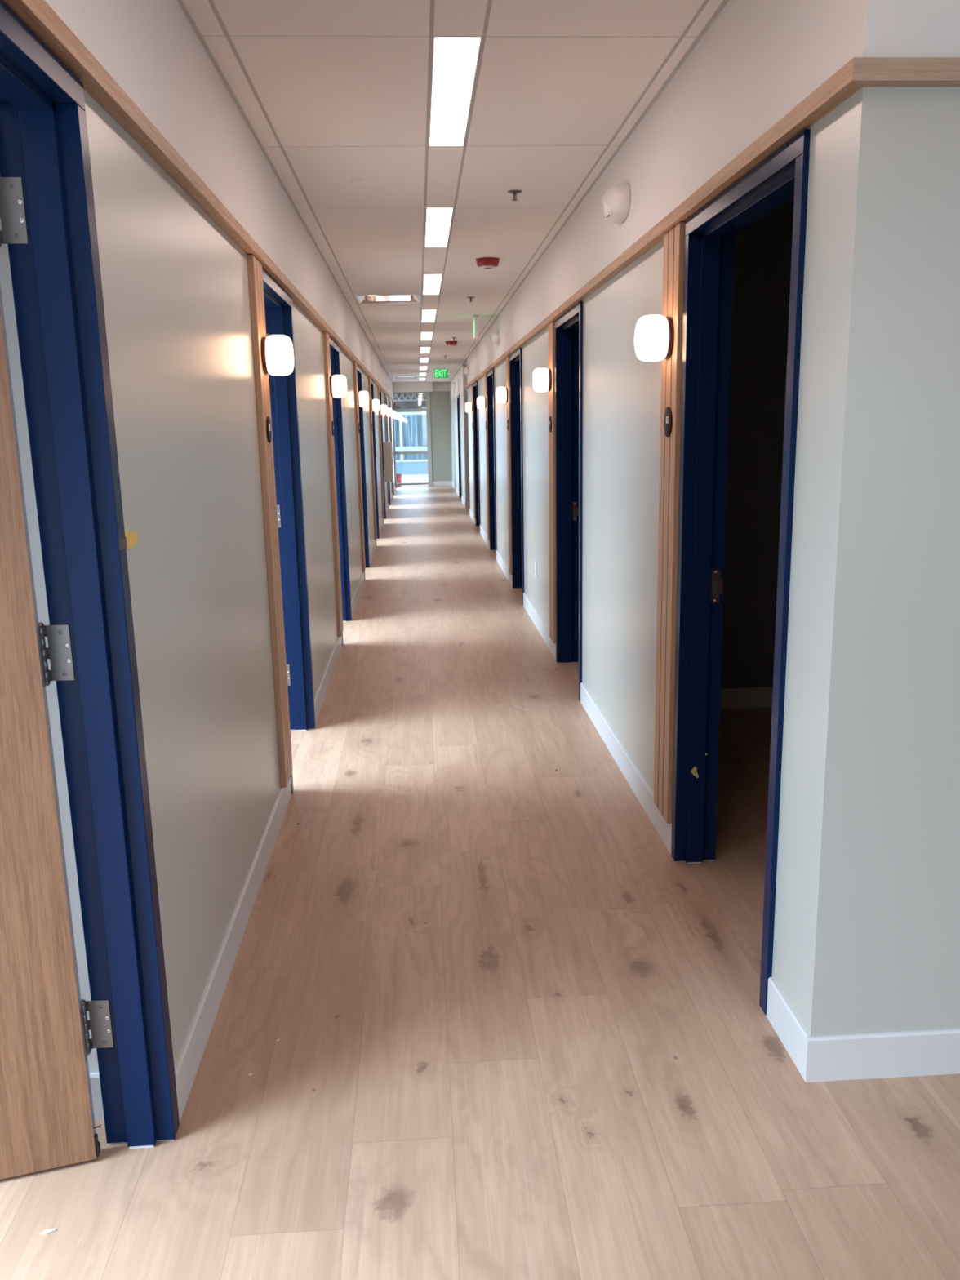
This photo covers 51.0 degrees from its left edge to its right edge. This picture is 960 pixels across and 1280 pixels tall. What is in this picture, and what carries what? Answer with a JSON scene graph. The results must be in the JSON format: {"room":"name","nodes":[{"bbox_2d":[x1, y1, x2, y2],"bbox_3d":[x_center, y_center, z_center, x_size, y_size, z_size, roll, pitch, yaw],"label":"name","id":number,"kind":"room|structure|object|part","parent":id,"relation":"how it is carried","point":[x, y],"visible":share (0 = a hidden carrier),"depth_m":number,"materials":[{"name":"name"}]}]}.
{"room":"building corridor","nodes":[
{"label":"building corridor","id":0,"kind":"room"},
{"bbox_2d":[0,217,98,1073],"bbox_3d":[-2.921,-2.519,13.043,2.737,2.772,28.970,-2,12,-3],"label":"wall","id":1,"kind":"structure","parent":0,"point":[6,282],"depth_m":2.12,"materials":[{"name":"white paint"}]},
{"bbox_2d":[89,1072,104,1119],"bbox_3d":[-2.051,1.429,0.815,2.607,0.118,3.050,-2,12,-3],"label":"baseboard","id":2,"kind":"structure","parent":1,"relation":"attached to","point":[94,1077],"depth_m":2.36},
{"bbox_2d":[44,0,395,1067],"bbox_3d":[-1.365,-2.129,11.072,0.125,2.772,32.970,-2,12,-3],"label":"wall","id":3,"kind":"structure","parent":0,"point":[175,285],"depth_m":2.81,"materials":[{"name":"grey paint"}]},
{"bbox_2d":[0,0,179,1179],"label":"door","id":4,"kind":"structure","parent":3,"relation":"in","point":[47,214],"depth_m":2.04,"materials":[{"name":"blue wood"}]},
{"bbox_3d":[-0.879,0.034,2.017,0.002,0.116,0.036,-5,13,-17],"label":"hinge plate","id":5,"kind":"part","parent":4,"relation":"part of","materials":[{"name":"silver metal"}]},
{"bbox_3d":[-0.863,0.858,2.192,0.002,0.116,0.036,-5,13,-17],"label":"hinge plate","id":6,"kind":"part","parent":4,"relation":"part of","materials":[{"name":"silver metal"}]},
{"bbox_2d":[118,528,138,550],"bbox_3d":[-0.735,-0.211,2.107,0.015,0.048,0.192,-2,12,-3],"label":"scrap","id":7,"kind":"object","parent":3,"relation":"attached to","point":[130,540],"visible":0.84,"depth_m":2.12,"materials":[{"name":"yellow paper"}]},
{"bbox_2d":[2,0,394,402],"bbox_3d":[-1.294,-2.958,10.793,0.038,0.041,32.460,-2,12,-3],"label":"trim","id":8,"kind":"structure","parent":3,"relation":"attached to","point":[37,15],"depth_m":2.21,"materials":[{"name":"brown wood"}]},
{"bbox_2d":[246,254,293,787],"bbox_3d":[-0.849,-0.437,4.098,0.024,2.111,0.220,-2,12,-3],"label":"panel","id":9,"kind":"object","parent":3,"relation":"attached to","point":[256,299],"visible":1,"depth_m":4.04,"materials":[{"name":"brown"}]},
{"bbox_2d":[266,416,271,443],"bbox_3d":[-0.841,-0.839,4.013,0.007,0.104,0.104,-2,12,-3],"label":"room sign","id":10,"kind":"object","parent":9,"relation":"attached to","point":[268,429],"visible":1,"depth_m":3.99,"materials":[{"name":"black plastic"}]},
{"bbox_2d":[261,334,293,375],"bbox_3d":[-0.795,-1.121,3.960,0.111,0.156,0.156,-2,12,-3],"label":"wall sconce","id":11,"kind":"object","parent":9,"relation":"attached to","point":[277,350],"visible":1,"depth_m":3.90,"materials":[{"name":"white glass"}]},
{"bbox_2d":[174,485,395,1121],"bbox_3d":[-1.277,-0.849,11.425,0.010,0.118,32.819,-2,12,-3],"label":"baseboard","id":12,"kind":"structure","parent":3,"relation":"attached to","point":[188,1061],"depth_m":3.09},
{"bbox_2d":[262,267,315,794],"bbox_3d":[-0.974,-0.507,4.732,0.178,2.228,1.040,-2,12,-3],"label":"door","id":13,"kind":"structure","parent":3,"relation":"in","point":[277,303],"depth_m":5.18,"materials":[{"name":"blue wood"}]},
{"bbox_2d":[322,331,343,636],"bbox_3d":[-1.038,-1.079,7.129,0.024,2.111,0.220,-2,12,-3],"label":"panel","id":14,"kind":"object","parent":3,"relation":"attached to","point":[326,335],"visible":1,"depth_m":7.06,"materials":[{"name":"brown wood"}]},
{"bbox_2d":[331,420,333,435],"bbox_3d":[-1.030,-1.482,7.044,0.007,0.104,0.104,-2,12,-3],"label":"room sign","id":15,"kind":"object","parent":14,"relation":"attached to","point":[332,424],"visible":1,"depth_m":7.01,"materials":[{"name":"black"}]},
{"bbox_2d":[329,374,346,397],"bbox_3d":[-0.984,-1.764,6.992,0.111,0.156,0.156,-2,12,-3],"label":"wall sconce","id":16,"kind":"object","parent":14,"relation":"attached to","point":[338,383],"visible":1,"depth_m":6.93,"materials":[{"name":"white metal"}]},
{"bbox_2d":[328,336,351,645],"bbox_3d":[-1.163,-1.150,7.764,0.178,2.228,1.040,-2,12,-3],"label":"door","id":17,"kind":"structure","parent":3,"relation":"in","point":[334,347],"depth_m":8.22,"materials":[{"name":"blue wood"}]},
{"bbox_2d":[352,361,365,572],"bbox_3d":[-1.237,-1.757,10.322,0.024,2.111,0.220,-2,12,-3],"label":"panel","id":18,"kind":"object","parent":3,"relation":"attached to","point":[355,375],"visible":1,"depth_m":10.25,"materials":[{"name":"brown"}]},
{"bbox_2d":[357,391,368,406],"bbox_3d":[-1.183,-2.441,10.185,0.111,0.156,0.156,-2,12,-3],"label":"wall sconce","id":19,"kind":"object","parent":18,"relation":"attached to","point":[362,396],"visible":1,"depth_m":10.12,"materials":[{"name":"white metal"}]},
{"bbox_2d":[356,364,369,579],"bbox_3d":[-1.362,-1.827,10.957,0.178,2.228,1.040,-2,12,-3],"label":"door","id":20,"kind":"structure","parent":3,"relation":"in","point":[358,369],"depth_m":11.43,"materials":[{"name":"blue wood"}]},
{"bbox_2d":[368,377,377,539],"bbox_3d":[-1.426,-2.398,13.349,0.024,2.111,0.220,-2,12,-3],"label":"panel","id":21,"kind":"object","parent":3,"relation":"attached to","point":[369,378],"visible":1,"depth_m":13.27,"materials":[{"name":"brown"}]},
{"bbox_2d":[371,399,379,411],"bbox_3d":[-1.372,-3.083,13.212,0.111,0.156,0.156,-2,12,-3],"label":"wall sconce","id":22,"kind":"object","parent":21,"relation":"attached to","point":[375,402],"visible":1,"depth_m":13.15,"materials":[{"name":"white glass"}]},
{"bbox_2d":[370,378,379,546],"bbox_3d":[-1.538,-2.469,13.985,0.153,2.228,1.040,-2,12,-3],"label":"door","id":23,"kind":"structure","parent":3,"relation":"in","point":[371,381],"depth_m":14.46,"materials":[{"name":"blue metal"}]},
{"bbox_2d":[377,386,384,518],"bbox_3d":[-1.621,-3.061,16.474,0.024,2.111,0.220,-2,12,-3],"label":"panel","id":24,"kind":"object","parent":3,"relation":"attached to","point":[378,387],"visible":1,"depth_m":16.41,"materials":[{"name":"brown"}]},
{"bbox_2d":[379,404,386,414],"bbox_3d":[-1.567,-3.745,16.337,0.111,0.156,0.156,-2,12,-3],"label":"wall sconce","id":25,"kind":"object","parent":24,"relation":"attached to","point":[383,408],"visible":1,"depth_m":16.27,"materials":[{"name":"white glass"}]},
{"bbox_2d":[379,388,386,524],"bbox_3d":[-1.733,-3.132,17.109,0.153,2.228,1.040,-2,12,-3],"label":"door","id":26,"kind":"structure","parent":3,"relation":"in","point":[380,388],"depth_m":17.58,"materials":[{"name":"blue wood"}]},
{"bbox_2d":[383,392,389,503],"bbox_3d":[-1.812,-3.711,19.540,0.024,2.111,0.220,-2,12,-3],"label":"panel","id":27,"kind":"object","parent":3,"relation":"attached to","point":[384,393],"visible":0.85,"depth_m":19.39,"materials":[{"name":"grey"}]},
{"bbox_2d":[386,408,391,416],"bbox_3d":[-1.758,-4.395,19.403,0.111,0.156,0.156,-2,12,-3],"label":"wall sconce","id":28,"kind":"object","parent":27,"relation":"attached to","point":[388,410],"visible":0.8,"depth_m":19.34,"materials":[{"name":"white glass"}]},
{"bbox_2d":[385,394,391,505],"bbox_3d":[-1.924,-3.782,20.175,0.153,2.228,1.040,-2,12,-3],"label":"door","id":29,"kind":"structure","parent":3,"relation":"in","point":[389,504],"depth_m":20.57,"materials":[{"name":"blue wood"}]},
{"bbox_2d":[383,441,393,482],"bbox_3d":[-1.689,-3.314,18.702,0.150,0.720,0.600,-2,12,-3],"label":"upper cabinet","id":30,"kind":"object","parent":3,"relation":"attached to","point":[388,460],"visible":1,"depth_m":18.42,"materials":[{"name":"beige wood"}]},
{"bbox_3d":[-1.636,-3.316,18.705,0.007,0.700,0.580,-2,12,-3],"label":"door","id":31,"kind":"part","parent":30,"relation":"part of","materials":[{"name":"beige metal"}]},
{"bbox_2d":[388,397,393,493],"bbox_3d":[-2.002,-4.359,22.596,0.024,2.111,0.220,-2,12,-3],"label":"panel","id":32,"kind":"object","parent":3,"relation":"attached to","point":[388,397],"visible":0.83,"depth_m":22.42,"materials":[{"name":"grey"}]},
{"bbox_2d":[390,410,395,417],"bbox_3d":[-1.948,-5.043,22.459,0.111,0.156,0.156,-2,12,-3],"label":"wall sconce","id":33,"kind":"object","parent":32,"relation":"attached to","point":[393,415],"visible":0.62,"depth_m":22.40,"materials":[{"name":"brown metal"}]},
{"bbox_2d":[390,400,394,497],"bbox_3d":[-2.114,-4.430,23.232,0.153,2.228,1.040,-2,12,-3],"label":"door","id":34,"kind":"structure","parent":3,"relation":"in","point":[390,401],"depth_m":23.66,"materials":[{"name":"blue wood"}]},
{"bbox_2d":[391,400,395,485],"bbox_3d":[-2.188,-4.991,25.574,0.024,2.111,0.220,-2,12,-3],"label":"panel","id":35,"kind":"object","parent":3,"relation":"attached to","point":[392,401],"visible":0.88,"depth_m":25.49,"materials":[{"name":"grey"}]},
{"bbox_2d":[392,401,396,488],"bbox_3d":[-2.300,-5.061,26.210,0.153,2.228,1.040,-2,12,-3],"label":"door","id":36,"kind":"structure","parent":3,"relation":"in","point":[393,402],"depth_m":26.74,"materials":[{"name":"blue wood"}]},
{"bbox_2d":[392,382,452,481],"bbox_3d":[-0.786,-5.606,27.151,10.400,2.842,0.500,-2,12,-3],"label":"wall","id":37,"kind":"structure","parent":0,"point":[439,392],"depth_m":27.18,"materials":[{"name":"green paint"}]},
{"bbox_2d":[393,391,432,485],"bbox_3d":[-1.857,-5.432,27.255,1.058,2.500,0.120,-2,12,-3],"label":"window","id":38,"kind":"structure","parent":37,"relation":"in","point":[427,409],"depth_m":27.23,"materials":[{"name":"clear glass"}]},
{"bbox_2d":[432,480,452,485],"bbox_3d":[-1.031,-4.285,27.513,0.548,0.118,0.010,-2,12,-3],"label":"baseboard","id":39,"kind":"structure","parent":37,"relation":"attached to","point":[442,482],"depth_m":27.51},
{"bbox_2d":[177,0,728,382],"bbox_3d":[0.208,-3.580,10.903,10.450,0.144,33.091,-2,12,-3],"label":"ceiling","id":40,"kind":"structure","parent":0,"point":[332,94],"depth_m":3.90,"materials":[{"name":"paint"}]},
{"bbox_2d":[351,178,371,184],"bbox_3d":[-0.568,-2.193,4.815,0.094,0.008,0.094,-2,12,-3],"label":"cover plate","id":41,"kind":"object","parent":40,"relation":"attached to","point":[358,181],"visible":1,"depth_m":4.79,"materials":[{"name":"plastic"}]},
{"bbox_2d":[354,294,421,303],"bbox_3d":[-0.842,-3.169,9.278,0.596,0.050,0.596,-2,12,-3],"label":"recessed light","id":42,"kind":"object","parent":40,"relation":"in","point":[382,298],"visible":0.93,"depth_m":9.35,"materials":[{"name":"white plastic"}]},
{"bbox_2d":[393,376,418,377],"bbox_3d":[-1.750,-6.260,23.852,0.596,0.050,0.596,-2,12,-3],"label":"ceiling vent","id":43,"kind":"object","parent":40,"relation":"in","point":[394,376],"visible":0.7,"depth_m":24.10,"materials":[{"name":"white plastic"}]},
{"bbox_2d":[419,366,426,369],"bbox_3d":[-1.144,-5.505,20.308,0.146,0.031,1.215,-2,12,-3],"label":"recessed light","id":44,"kind":"object","parent":40,"relation":"in","point":[420,367],"visible":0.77,"depth_m":20.35,"materials":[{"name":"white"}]},
{"bbox_2d":[419,358,428,362],"bbox_3d":[-0.996,-5.000,17.928,0.146,0.031,1.215,-2,12,-3],"label":"recessed light","id":45,"kind":"object","parent":40,"relation":"in","point":[422,360],"visible":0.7,"depth_m":17.97,"materials":[{"name":"white plastic"}]},
{"bbox_2d":[420,346,430,353],"bbox_3d":[-0.847,-4.495,15.547,0.146,0.031,1.215,-2,12,-3],"label":"recessed light","id":46,"kind":"object","parent":40,"relation":"in","point":[423,349],"visible":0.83,"depth_m":15.50,"materials":[{"name":"white plastic"}]},
{"bbox_2d":[421,332,432,340],"bbox_3d":[-0.699,-3.990,13.166,0.146,0.031,1.215,-2,12,-3],"label":"recessed light","id":47,"kind":"object","parent":40,"relation":"in","point":[424,335],"visible":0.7,"depth_m":13.14,"materials":[{"name":"white plastic"}]},
{"bbox_2d":[422,310,436,322],"bbox_3d":[-0.550,-3.485,10.785,0.146,0.031,1.215,-2,12,-3],"label":"recessed light","id":48,"kind":"object","parent":40,"relation":"in","point":[428,316],"visible":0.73,"depth_m":10.79,"materials":[{"name":"white plastic"}]},
{"bbox_2d":[422,274,442,294],"bbox_3d":[-0.402,-2.981,8.404,0.146,0.031,1.215,-2,12,-3],"label":"recessed light","id":49,"kind":"object","parent":40,"relation":"in","point":[432,282],"visible":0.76,"depth_m":8.37,"materials":[{"name":"white plastic"}]},
{"bbox_2d":[424,207,453,247],"bbox_3d":[-0.253,-2.476,6.023,0.146,0.031,1.215,-2,12,-3],"label":"recessed light","id":50,"kind":"object","parent":40,"relation":"in","point":[438,220],"visible":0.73,"depth_m":5.95,"materials":[{"name":"white plastic"}]},
{"bbox_2d":[432,367,448,378],"bbox_3d":[-0.786,-5.376,20.267,0.324,0.219,0.056,-2,12,-3],"label":"exit sign","id":51,"kind":"object","parent":40,"relation":"hanging from","point":[439,372],"visible":1,"depth_m":20.25,"materials":[{"name":"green plastic"}]},
{"bbox_2d":[445,341,457,346],"bbox_3d":[-0.399,-4.136,14.050,0.168,0.066,0.168,-2,12,-3],"label":"fire alarm strobe","id":52,"kind":"object","parent":40,"relation":"attached to","point":[447,343],"visible":1,"depth_m":13.99,"materials":[{"name":"red plastic"}]},
{"bbox_2d":[428,35,481,146],"bbox_3d":[-0.105,-1.971,3.642,0.146,0.031,1.215,-2,12,-3],"label":"recessed light","id":53,"kind":"object","parent":40,"relation":"in","point":[455,58],"visible":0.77,"depth_m":3.50,"materials":[{"name":"white plastic"}]},
{"bbox_2d":[472,315,478,338],"bbox_3d":[-0.047,-3.393,10.901,0.056,0.219,0.324,-2,12,-3],"label":"exit sign","id":54,"kind":"object","parent":40,"relation":"hanging from","point":[475,317],"visible":1,"depth_m":10.76,"materials":[{"name":"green plastic"}]},
{"bbox_2d":[475,257,499,269],"bbox_3d":[0.055,-2.673,7.148,0.168,0.066,0.168,-2,12,-3],"label":"fire alarm strobe","id":55,"kind":"object","parent":40,"relation":"attached to","point":[486,263],"visible":1,"depth_m":7.09,"materials":[{"name":"red plastic"}]},
{"bbox_2d":[506,189,522,200],"bbox_3d":[0.176,-2.249,5.095,0.076,0.043,0.076,-2,12,-3],"label":"sprinkler","id":56,"kind":"object","parent":40,"relation":"attached to","point":[514,193],"visible":1,"depth_m":5.08,"materials":[{"name":"grey metal"}]},
{"bbox_2d":[449,364,470,502],"bbox_3d":[-0.481,-4.779,23.418,0.125,2.772,7.870,-2,12,-3],"label":"wall","id":57,"kind":"structure","parent":0,"point":[460,379],"depth_m":20.82,"materials":[{"name":"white paint"}]},
{"bbox_2d":[451,382,455,388],"bbox_3d":[-0.629,-5.940,23.485,0.089,0.150,0.287,-2,12,-3],"label":"emergency light","id":58,"kind":"object","parent":57,"relation":"attached to","point":[453,384],"visible":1,"depth_m":23.38,"materials":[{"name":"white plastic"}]},
{"bbox_2d":[457,395,462,497],"bbox_3d":[-0.381,-4.190,21.947,0.153,2.228,1.040,-2,12,-3],"label":"door","id":59,"kind":"structure","parent":57,"relation":"in","point":[458,396],"depth_m":22.31,"materials":[{"name":"blue wood"}]},
{"bbox_2d":[0,485,959,1279],"bbox_3d":[0.265,-0.728,11.481,10.450,0.200,32.990,-2,12,-3],"label":"floor","id":60,"kind":"structure","parent":0,"point":[522,1037],"depth_m":2.62,"materials":[{"name":"brown wood"}]},
{"bbox_2d":[40,1228,56,1235],"bbox_3d":[-0.878,1.203,2.043,0.030,0.002,0.010,-5,13,-17],"label":"chip","id":61,"kind":"object","parent":60,"relation":"on","point":[47,1231],"visible":1,"depth_m":2.04,"materials":[{"name":"white wood"}]},
{"bbox_2d":[466,0,842,1007],"bbox_3d":[0.346,-1.963,10.136,0.125,2.772,16.035,-2,12,-3],"label":"wall","id":62,"kind":"structure","parent":0,"point":[757,60],"depth_m":4.00,"materials":[{"name":"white paint"}]},
{"bbox_2d":[463,366,468,375],"bbox_3d":[-0.242,-4.626,17.285,0.089,0.150,0.287,-2,12,-3],"label":"emergency light","id":63,"kind":"object","parent":62,"relation":"attached to","point":[465,369],"visible":1,"depth_m":17.18,"materials":[{"name":"white plastic"}]},
{"bbox_2d":[471,383,475,518],"bbox_3d":[-0.097,-3.026,16.169,0.024,2.111,0.220,-2,12,-3],"label":"panel","id":64,"kind":"object","parent":62,"relation":"attached to","point":[472,384],"visible":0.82,"depth_m":16.12,"materials":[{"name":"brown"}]},
{"bbox_2d":[465,402,472,412],"bbox_3d":[-0.178,-3.705,16.024,0.111,0.156,0.156,-2,12,-3],"label":"wall sconce","id":65,"kind":"object","parent":64,"relation":"attached to","point":[468,406],"visible":1,"depth_m":15.96,"materials":[{"name":"white glass"}]},
{"bbox_2d":[472,381,480,532],"bbox_3d":[0.018,-2.831,15.541,0.153,2.228,1.040,-2,12,-3],"label":"door","id":66,"kind":"structure","parent":62,"relation":"in","point":[475,384],"depth_m":15.92,"materials":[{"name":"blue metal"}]},
{"bbox_2d":[484,373,489,540],"bbox_3d":[0.099,-2.357,13.015,0.024,2.111,0.220,-2,12,-3],"label":"panel","id":67,"kind":"object","parent":62,"relation":"attached to","point":[486,380],"visible":0.77,"depth_m":12.97,"materials":[{"name":"brown wood"}]},
{"bbox_2d":[476,396,486,408],"bbox_3d":[0.018,-3.037,12.870,0.111,0.156,0.156,-2,12,-3],"label":"wall sconce","id":68,"kind":"object","parent":67,"relation":"attached to","point":[481,401],"visible":1,"depth_m":12.81,"materials":[{"name":"white glass"}]},
{"bbox_2d":[486,368,497,559],"bbox_3d":[0.215,-2.162,12.387,0.153,2.228,1.040,-2,12,-3],"label":"door","id":69,"kind":"structure","parent":62,"relation":"in","point":[490,375],"depth_m":12.77,"materials":[{"name":"blue wood"}]},
{"bbox_2d":[490,330,499,345],"bbox_3d":[0.158,-3.265,10.870,0.089,0.150,0.287,-2,12,-3],"label":"emergency light","id":70,"kind":"object","parent":62,"relation":"attached to","point":[495,336],"visible":1,"depth_m":10.77,"materials":[{"name":"white plastic"}]},
{"bbox_2d":[506,355,511,575],"bbox_3d":[0.292,-1.700,9.919,0.024,2.111,0.220,-2,12,-3],"label":"panel","id":71,"kind":"object","parent":62,"relation":"attached to","point":[508,357],"visible":0.8,"depth_m":9.87,"materials":[{"name":"brown wood"}]},
{"bbox_2d":[495,386,507,403],"bbox_3d":[0.211,-2.380,9.775,0.111,0.156,0.156,-2,12,-3],"label":"wall sconce","id":72,"kind":"object","parent":71,"relation":"attached to","point":[501,393],"visible":1,"depth_m":9.71,"materials":[{"name":"white glass"}]},
{"bbox_2d":[509,347,524,604],"bbox_3d":[0.408,-1.506,9.292,0.153,2.228,1.040,-2,12,-3],"label":"door","id":73,"kind":"structure","parent":62,"relation":"in","point":[515,358],"depth_m":9.68,"materials":[{"name":"blue wood"}]},
{"bbox_2d":[534,560,536,576],"bbox_3d":[0.443,-0.566,7.998,0.008,0.116,0.072,-2,12,-3],"label":"wall outlet","id":74,"kind":"object","parent":62,"relation":"attached to","point":[535,561],"visible":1,"depth_m":7.99,"materials":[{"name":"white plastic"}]},
{"bbox_2d":[547,321,555,643],"bbox_3d":[0.489,-1.032,6.766,0.024,2.111,0.220,-2,12,-3],"label":"panel","id":75,"kind":"object","parent":62,"relation":"attached to","point":[551,329],"visible":0.88,"depth_m":6.73,"materials":[{"name":"brown wood"}]},
{"bbox_2d":[533,368,551,392],"bbox_3d":[0.408,-1.711,6.621,0.111,0.156,0.156,-2,12,-3],"label":"wall sconce","id":76,"kind":"object","parent":75,"relation":"attached to","point":[542,377],"visible":1,"depth_m":6.56,"materials":[{"name":"white glass"}]},
{"bbox_2d":[549,416,551,431],"bbox_3d":[0.467,-1.430,6.662,0.007,0.104,0.104,-2,12,-3],"label":"room sign","id":77,"kind":"object","parent":75,"relation":"attached to","point":[550,417],"visible":1,"depth_m":6.64,"materials":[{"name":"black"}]},
{"bbox_2d":[554,301,582,702],"bbox_3d":[0.604,-0.837,6.138,0.153,2.228,1.040,-2,12,-3],"label":"door","id":78,"kind":"structure","parent":62,"relation":"in","point":[568,331],"depth_m":6.53,"materials":[{"name":"blue wood"}]},
{"bbox_3d":[0.628,-0.849,6.618,0.041,0.120,0.003,-2,12,-3],"label":"strike plate","id":79,"kind":"part","parent":78,"relation":"part of","materials":[{"name":"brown metal"}]},
{"bbox_2d":[601,182,631,223],"bbox_3d":[0.569,-1.858,4.281,0.089,0.150,0.287,-2,12,-3],"label":"emergency light","id":80,"kind":"object","parent":62,"relation":"attached to","point":[616,200],"visible":1,"depth_m":4.19,"materials":[{"name":"white plastic"}]},
{"bbox_2d":[452,481,809,1079],"bbox_3d":[0.018,-1.636,14.995,0.010,0.118,25.679,-2,12,-3],"label":"baseboard","id":81,"kind":"structure","parent":62,"relation":"attached to","point":[788,1028],"depth_m":4.18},
{"bbox_2d":[653,222,684,823],"bbox_3d":[0.683,-0.369,3.643,0.024,2.111,0.220,-2,12,-3],"label":"panel","id":82,"kind":"object","parent":62,"relation":"attached to","point":[674,238],"visible":0.94,"depth_m":3.60,"materials":[{"name":"brown"}]},
{"bbox_2d":[634,315,673,361],"bbox_3d":[0.602,-1.049,3.498,0.111,0.156,0.156,-2,12,-3],"label":"wall sconce","id":83,"kind":"object","parent":82,"relation":"attached to","point":[654,334],"visible":1,"depth_m":3.44,"materials":[{"name":"white glass"}]},
{"bbox_2d":[663,406,672,436],"bbox_3d":[0.661,-0.768,3.539,0.007,0.104,0.104,-2,12,-3],"label":"room sign","id":84,"kind":"object","parent":82,"relation":"attached to","point":[668,418],"visible":1,"depth_m":3.53,"materials":[{"name":"black plastic"}]},
{"bbox_2d":[465,57,959,388],"bbox_3d":[2.795,-2.871,10.012,5.130,0.041,16.198,-2,12,-3],"label":"trim","id":85,"kind":"structure","parent":62,"relation":"attached to","point":[858,73],"depth_m":2.33,"materials":[{"name":"brown wood"}]},
{"bbox_2d":[671,128,810,1015],"bbox_3d":[0.799,-0.175,3.015,0.153,2.228,1.040,-2,12,-3],"label":"door frame","id":86,"kind":"structure","parent":62,"relation":"in","point":[781,177],"depth_m":3.34,"materials":[{"name":"blue metal"}]},
{"bbox_2d":[690,766,698,777],"bbox_3d":[0.771,0.476,3.616,0.032,0.046,0.001,-2,12,-3],"label":"scrap","id":87,"kind":"object","parent":86,"relation":"attached to","point":[693,771],"visible":1,"depth_m":3.62,"materials":[{"name":"yellow paper"}]},
{"bbox_3d":[0.823,-0.187,3.495,0.041,0.120,0.003,-2,12,-3],"label":"strike plate","id":88,"kind":"part","parent":86,"relation":"part of","materials":[{"name":"brown metal"}]},
{"bbox_2d":[720,197,794,688],"bbox_3d":[2.644,-3.040,14.977,5.067,2.772,25.655,-2,12,-3],"label":"wall","id":89,"kind":"structure","parent":0,"point":[763,248],"depth_m":5.37,"materials":[{"name":"grey paint"}]},
{"bbox_2d":[720,686,773,709],"bbox_3d":[3.212,0.273,5.753,4.967,0.118,0.010,-2,12,-3],"label":"baseboard","id":90,"kind":"structure","parent":89,"relation":"attached to","point":[748,697],"depth_m":5.65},
{"bbox_2d":[791,0,959,1036],"bbox_3d":[3.367,-0.369,2.387,5.192,2.772,0.125,-2,12,-3],"label":"wall","id":91,"kind":"structure","parent":0,"point":[877,949],"depth_m":2.23,"materials":[{"name":"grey paint"}]},
{"bbox_2d":[804,1028,959,1082],"bbox_3d":[3.341,0.944,2.595,5.102,0.118,0.010,-2,12,-3],"label":"baseboard","id":92,"kind":"structure","parent":91,"relation":"attached to","point":[923,1052],"depth_m":2.46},
{"label":"outside","id":93,"kind":"structure","parent":0,"visible":0},
{"bbox_2d":[401,474,428,486],"bbox_3d":[-2.644,-7.405,43.317,60.000,0.190,32.020,-2,12,-3],"label":"ground","id":94,"kind":"structure","parent":93,"point":[409,478],"depth_m":32.23,"materials":[{"name":"white concrete"}]},
{"bbox_2d":[395,473,402,486],"bbox_3d":[-2.312,-4.474,28.198,0.262,0.370,0.262,-2,12,-3],"label":"bucket","id":95,"kind":"object","parent":94,"relation":"on","point":[398,475],"visible":0.51,"depth_m":28.10,"materials":[{"name":"red plastic"}]},
{"bbox_2d":[393,393,427,475],"bbox_3d":[-2.304,-9.075,36.276,18.000,6.000,3.120,-2,12,-3],"label":"building","id":96,"kind":"structure","parent":94,"relation":"on","point":[410,426],"depth_m":35.16,"materials":[{"name":"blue glass"}]},
{"bbox_2d":[393,393,426,400],"bbox_3d":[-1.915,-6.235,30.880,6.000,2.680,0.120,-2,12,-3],"label":"beam","id":97,"kind":"structure","parent":96,"relation":"attached to","point":[417,399],"depth_m":30.58,"materials":[{"name":"white metal"}]},
{"bbox_3d":[-2.182,-7.112,35.184,14.000,1.710,0.080,-2,12,-3],"label":"storefront frame","id":98,"kind":"part","parent":96,"relation":"part of","materials":[{"name":"white"}]},
{"bbox_2d":[395,446,427,451],"bbox_3d":[-1.843,-5.254,30.135,6.000,1.070,0.050,-2,12,-3],"label":"guard rail","id":99,"kind":"object","parent":94,"relation":"on","point":[397,448],"visible":0.09,"depth_m":30.00,"materials":[{"name":"white metal"}]},
{"bbox_3d":[1.601,-3.850,18.870,3.467,2.772,1.900,-2,12,-3],"label":"wall","id":100,"kind":"structure","parent":0,"visible":0},
{"bbox_2d":[465,502,470,507],"bbox_3d":[1.459,-2.719,19.941,3.502,0.118,0.010,-2,12,-3],"label":"baseboard","id":101,"kind":"structure","parent":100,"relation":"attached to","point":[468,504],"depth_m":19.84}
]}

